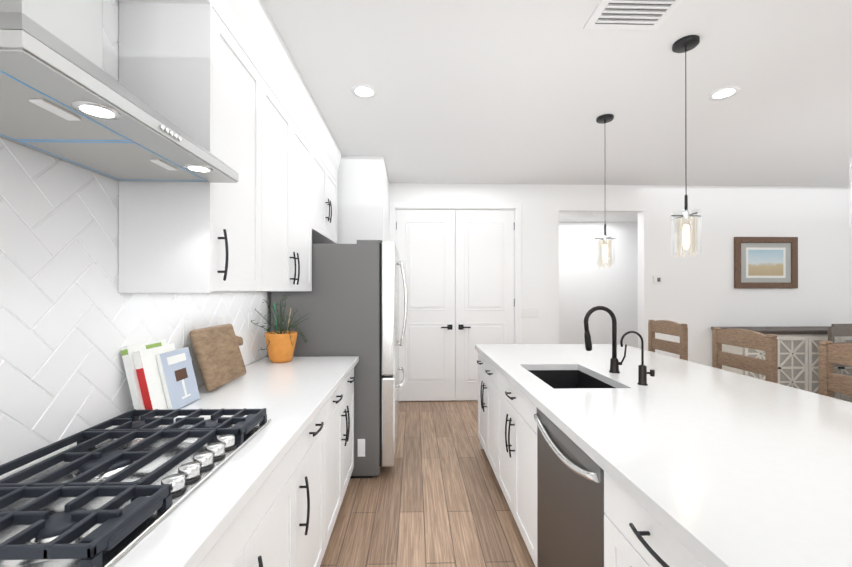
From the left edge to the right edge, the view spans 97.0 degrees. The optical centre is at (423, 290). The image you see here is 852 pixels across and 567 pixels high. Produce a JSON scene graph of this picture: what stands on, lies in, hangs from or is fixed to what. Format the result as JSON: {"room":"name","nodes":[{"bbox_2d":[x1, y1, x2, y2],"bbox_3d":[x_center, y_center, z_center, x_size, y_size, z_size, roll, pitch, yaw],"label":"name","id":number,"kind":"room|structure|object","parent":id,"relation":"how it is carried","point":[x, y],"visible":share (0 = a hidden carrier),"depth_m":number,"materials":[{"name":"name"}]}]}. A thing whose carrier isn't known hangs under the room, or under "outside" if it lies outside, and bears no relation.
{"room":"kitchen","nodes":[
{"label":"kitchen","id":0,"kind":"room"},
{"bbox_2d":[198,291,270,386],"bbox_3d":[-1.192,0.021,1.090,0.150,2.750,7.550,0,0,-1],"label":"wall","id":1,"kind":"structure","parent":0,"point":[268,309],"depth_m":2.82,"materials":[{"name":"white paint"}]},
{"bbox_2d":[0,0,238,182],"bbox_3d":[-0.884,-0.870,0.998,0.439,0.964,0.765,0,0,-1],"label":"range hood","id":2,"kind":"object","parent":1,"relation":"attached to","point":[64,96],"visible":1,"depth_m":0.94,"materials":[{"name":"silver metal"}]},
{"bbox_2d":[0,0,266,464],"bbox_3d":[-1.108,-0.437,0.899,0.008,1.835,3.760,0,0,-1],"label":"tile backsplash","id":3,"kind":"structure","parent":1,"relation":"attached to","point":[73,321],"depth_m":1.19,"materials":[{"name":"white tile"}]},
{"bbox_2d":[183,320,191,344],"bbox_3d":[-1.124,0.201,1.797,0.007,0.115,0.070,0,0,-1],"label":"electrical outlet plate","id":4,"kind":"object","parent":3,"relation":"attached to","point":[187,326],"depth_m":1.79,"materials":[{"name":"white plastic"}]},
{"bbox_2d":[218,316,224,324],"bbox_3d":[-1.132,0.202,2.116,0.007,0.115,0.070,0,0,-1],"label":"electrical outlet plate","id":5,"kind":"object","parent":3,"relation":"attached to","point":[221,319],"depth_m":2.10,"materials":[{"name":"white plastic"}]},
{"bbox_2d":[248,312,252,329],"bbox_3d":[-1.142,0.203,2.491,0.007,0.115,0.070,0,0,-1],"label":"electrical outlet plate","id":6,"kind":"object","parent":3,"relation":"attached to","point":[250,314],"depth_m":2.48,"materials":[{"name":"white plastic"}]},
{"bbox_2d":[118,0,277,292],"bbox_3d":[-0.936,-0.673,1.637,0.368,1.358,0.546,0,0,-1],"label":"upper cabinet","id":7,"kind":"object","parent":1,"relation":"attached to","point":[223,81],"depth_m":1.39,"materials":[{"name":"white wood"}]},
{"bbox_2d":[278,32,321,290],"bbox_3d":[-0.952,-0.671,2.277,0.368,1.358,0.973,0,0,-1],"label":"upper cabinet","id":8,"kind":"object","parent":1,"relation":"attached to","point":[299,116],"depth_m":2.36,"materials":[{"name":"white wood"}]},
{"bbox_2d":[318,116,341,243],"bbox_3d":[-0.976,-0.669,3.194,0.368,1.358,0.979,0,0,-1],"label":"upper cabinet","id":9,"kind":"object","parent":1,"relation":"attached to","point":[329,153],"depth_m":3.26,"materials":[{"name":"white wood"}]},
{"bbox_2d":[337,156,388,243],"bbox_3d":[-0.809,0.030,4.251,0.780,2.750,0.950,0,0,-1],"label":"cabinet","id":10,"kind":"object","parent":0,"point":[363,198],"depth_m":3.78,"materials":[{"name":"white paint"}]},
{"bbox_2d":[320,400,534,566],"bbox_3d":[2.716,1.451,2.763,8.150,0.100,11.100,0,0,-1],"label":"floor","id":11,"kind":"structure","parent":0,"point":[434,496],"depth_m":2.43,"materials":[{"name":"brown wood"}]},
{"bbox_2d":[0,356,358,566],"bbox_3d":[-0.762,0.912,0.894,0.678,0.968,3.740,0,0,-1],"label":"base cabinet","id":12,"kind":"object","parent":11,"relation":"on","point":[253,466],"depth_m":1.03,"materials":[{"name":"white wood"}]},
{"bbox_2d":[0,408,270,566],"bbox_3d":[-0.809,0.455,0.996,0.520,0.053,0.765,0,0,-1],"label":"cooktop","id":13,"kind":"object","parent":12,"relation":"in","point":[95,501],"depth_m":0.87,"materials":[{"name":"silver metal"}]},
{"bbox_2d":[120,339,199,419],"bbox_3d":[-1.051,0.344,1.526,0.132,0.274,0.286,0,0,-1],"label":"books","id":14,"kind":"object","parent":12,"relation":"on","point":[160,374],"visible":0.92,"depth_m":1.48,"materials":[{"name":"white paper"}]},
{"bbox_2d":[189,324,245,390],"bbox_3d":[-1.046,0.330,1.976,0.116,0.289,0.444,0,0,-1],"label":"cutting board","id":15,"kind":"object","parent":12,"relation":"on","point":[217,351],"visible":1,"depth_m":1.88,"materials":[{"name":"brown wood"}]},
{"bbox_2d":[251,295,309,362],"bbox_3d":[-0.960,0.259,2.568,0.334,0.450,0.328,0,0,-1],"label":"potted plant","id":16,"kind":"object","parent":12,"relation":"on","point":[280,345],"visible":1,"depth_m":2.50,"materials":[{"name":"ceramic"}]},
{"bbox_2d":[271,240,407,477],"bbox_3d":[-0.640,0.515,3.231,1.002,1.775,0.886,0,0,-1],"label":"refrigerator","id":17,"kind":"object","parent":11,"relation":"on","point":[349,302],"visible":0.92,"depth_m":2.79,"materials":[{"name":"grey metal"}]},
{"bbox_2d":[477,350,714,566],"bbox_3d":[1.134,0.959,1.771,1.304,0.877,3.235,0,0,-1],"label":"kitchen island","id":18,"kind":"object","parent":11,"relation":"on","point":[567,509],"depth_m":1.45,"materials":[{"name":"white wood"}]},
{"bbox_2d":[475,344,851,566],"bbox_3d":[1.169,0.502,1.765,1.335,0.038,3.280,0,0,-1],"label":"island countertop","id":19,"kind":"structure","parent":18,"relation":"on","point":[748,471],"depth_m":1.15,"materials":[{"name":"white stone"}]},
{"bbox_2d":[527,366,614,385],"bbox_3d":[0.826,0.637,2.161,0.414,0.254,0.634,0,0,-1],"label":"sink","id":20,"kind":"object","parent":19,"relation":"in","point":[553,375],"depth_m":2.47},
{"bbox_2d":[583,306,622,373],"bbox_3d":[1.061,0.289,2.218,0.237,0.391,0.070,0,0,-1],"label":"faucet","id":21,"kind":"object","parent":19,"relation":"on","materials":[{"name":"black metal"}]},
{"bbox_2d":[619,331,654,385],"bbox_3d":[1.092,0.346,1.934,0.171,0.274,0.048,0,0,-1],"label":"faucet","id":22,"kind":"object","parent":19,"relation":"on","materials":[{"name":"black metal"}]},
{"bbox_2d":[648,320,687,360],"bbox_3d":[1.845,0.828,3.147,0.410,1.149,0.450,0,0,-1],"label":"bar stool","id":23,"kind":"object","parent":11,"relation":"on","point":[668,327],"visible":0.29,"depth_m":3.11,"materials":[{"name":"brown wood"}]},
{"bbox_2d":[712,328,777,383],"bbox_3d":[1.864,0.826,2.423,0.410,1.149,0.450,0,0,-1],"label":"bar stool","id":24,"kind":"object","parent":11,"relation":"on","point":[767,366],"visible":0.31,"depth_m":2.37,"materials":[{"name":"brown wood"}]},
{"bbox_2d":[711,326,851,400],"bbox_3d":[4.484,0.936,4.609,1.620,0.940,0.465,0,0,-1],"label":"sideboard","id":25,"kind":"object","parent":11,"relation":"on","point":[798,357],"visible":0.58,"depth_m":4.40,"materials":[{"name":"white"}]},
{"bbox_2d":[818,340,851,397],"bbox_3d":[1.882,0.824,1.728,0.410,1.149,0.450,0,0,-1],"label":"bar stool","id":26,"kind":"object","parent":11,"relation":"on","point":[830,354],"visible":0.25,"depth_m":1.89,"materials":[{"name":"brown wood"}]},
{"bbox_2d":[828,324,851,401],"bbox_3d":[4.760,0.890,4.013,0.480,1.030,0.450,0,0,-7],"label":"dining chair","id":27,"kind":"object","parent":11,"relation":"on","point":[834,330],"visible":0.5,"depth_m":4.19,"materials":[{"name":"brown wood"}]},
{"bbox_2d":[262,0,851,186],"bbox_3d":[2.716,-1.399,2.771,8.150,0.100,11.100,0,0,-1],"label":"ceiling","id":28,"kind":"structure","parent":0,"point":[499,91],"depth_m":2.54,"materials":[{"name":"white paint"}]},
{"bbox_2d":[351,84,376,98],"bbox_3d":[-0.405,-1.345,2.560,0.176,0.010,0.176,0,0,-1],"label":"recessed light","id":29,"kind":"object","parent":28,"relation":"in","point":[363,91],"visible":0.98,"depth_m":2.55,"materials":[{"name":"white plastic"}]},
{"bbox_2d":[595,114,614,268],"bbox_3d":[1.416,-0.757,2.946,0.160,1.182,0.160,0,0,-1],"label":"pendant light","id":30,"kind":"object","parent":28,"relation":"hanging from","point":[604,118],"visible":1,"depth_m":2.93,"materials":[{"name":"black"}]},
{"bbox_2d":[584,0,683,29],"bbox_3d":[1.016,-1.343,1.757,0.380,0.018,0.380,0,0,-1],"label":"ceiling vent","id":31,"kind":"object","parent":28,"relation":"in","point":[632,14],"visible":1,"depth_m":1.84,"materials":[{"name":"white metal"}]},
{"bbox_2d":[671,35,701,258],"bbox_3d":[1.429,-0.760,2.056,0.160,1.182,0.160,0,0,-1],"label":"pendant light","id":32,"kind":"object","parent":28,"relation":"hanging from","point":[685,44],"visible":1,"depth_m":2.05,"materials":[{"name":"black"}]},
{"bbox_2d":[708,86,740,100],"bbox_3d":[2.055,-1.344,2.584,0.176,0.010,0.176,0,0,-1],"label":"recessed light","id":33,"kind":"object","parent":28,"relation":"in","point":[724,93],"visible":1,"depth_m":2.58,"materials":[{"name":"white plastic"}]},
{"bbox_2d":[849,155,851,227],"bbox_3d":[1.417,-0.762,1.165,0.160,1.182,0.160,0,0,-1],"label":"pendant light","id":34,"kind":"object","parent":28,"relation":"hanging from","point":[850,195],"visible":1,"depth_m":1.21,"materials":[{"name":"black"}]},
{"bbox_2d":[559,213,637,347],"bbox_3d":[2.702,0.034,5.588,1.950,2.750,1.260,0,0,-1],"label":"doorway","id":35,"kind":"structure","parent":0,"point":[586,284],"depth_m":4.93,"materials":[{"name":"white paint"}]},
{"bbox_2d":[389,183,851,366],"bbox_3d":[3.051,0.032,4.897,6.970,2.750,0.140,0,0,-1],"label":"wall","id":36,"kind":"structure","parent":0,"point":[699,295],"depth_m":4.84,"materials":[{"name":"white paint"}]},
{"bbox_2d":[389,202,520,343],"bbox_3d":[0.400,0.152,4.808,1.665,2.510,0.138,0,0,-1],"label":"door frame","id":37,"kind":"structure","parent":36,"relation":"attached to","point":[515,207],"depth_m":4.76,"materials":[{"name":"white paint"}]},
{"bbox_2d":[396,209,514,400],"bbox_3d":[0.401,0.188,4.762,1.515,2.413,0.090,0,0,-1],"label":"pantry door","id":38,"kind":"structure","parent":36,"relation":"in","point":[458,265],"depth_m":4.77,"materials":[{"name":"white paint"}]},
{"bbox_2d":[653,276,662,282],"bbox_3d":[2.988,-0.138,4.813,0.120,0.090,0.024,0,0,-1],"label":"thermostat","id":39,"kind":"object","parent":36,"relation":"attached to","point":[657,279],"visible":0.96,"depth_m":4.80,"materials":[{"name":"white plastic"}]},
{"bbox_2d":[734,237,797,287],"bbox_3d":[4.397,-0.353,4.848,0.820,0.660,0.030,0,0,-1],"label":"picture frame","id":40,"kind":"object","parent":36,"relation":"attached to","point":[765,262],"visible":0.96,"depth_m":4.84,"materials":[{"name":"brown wood"}]}
]}

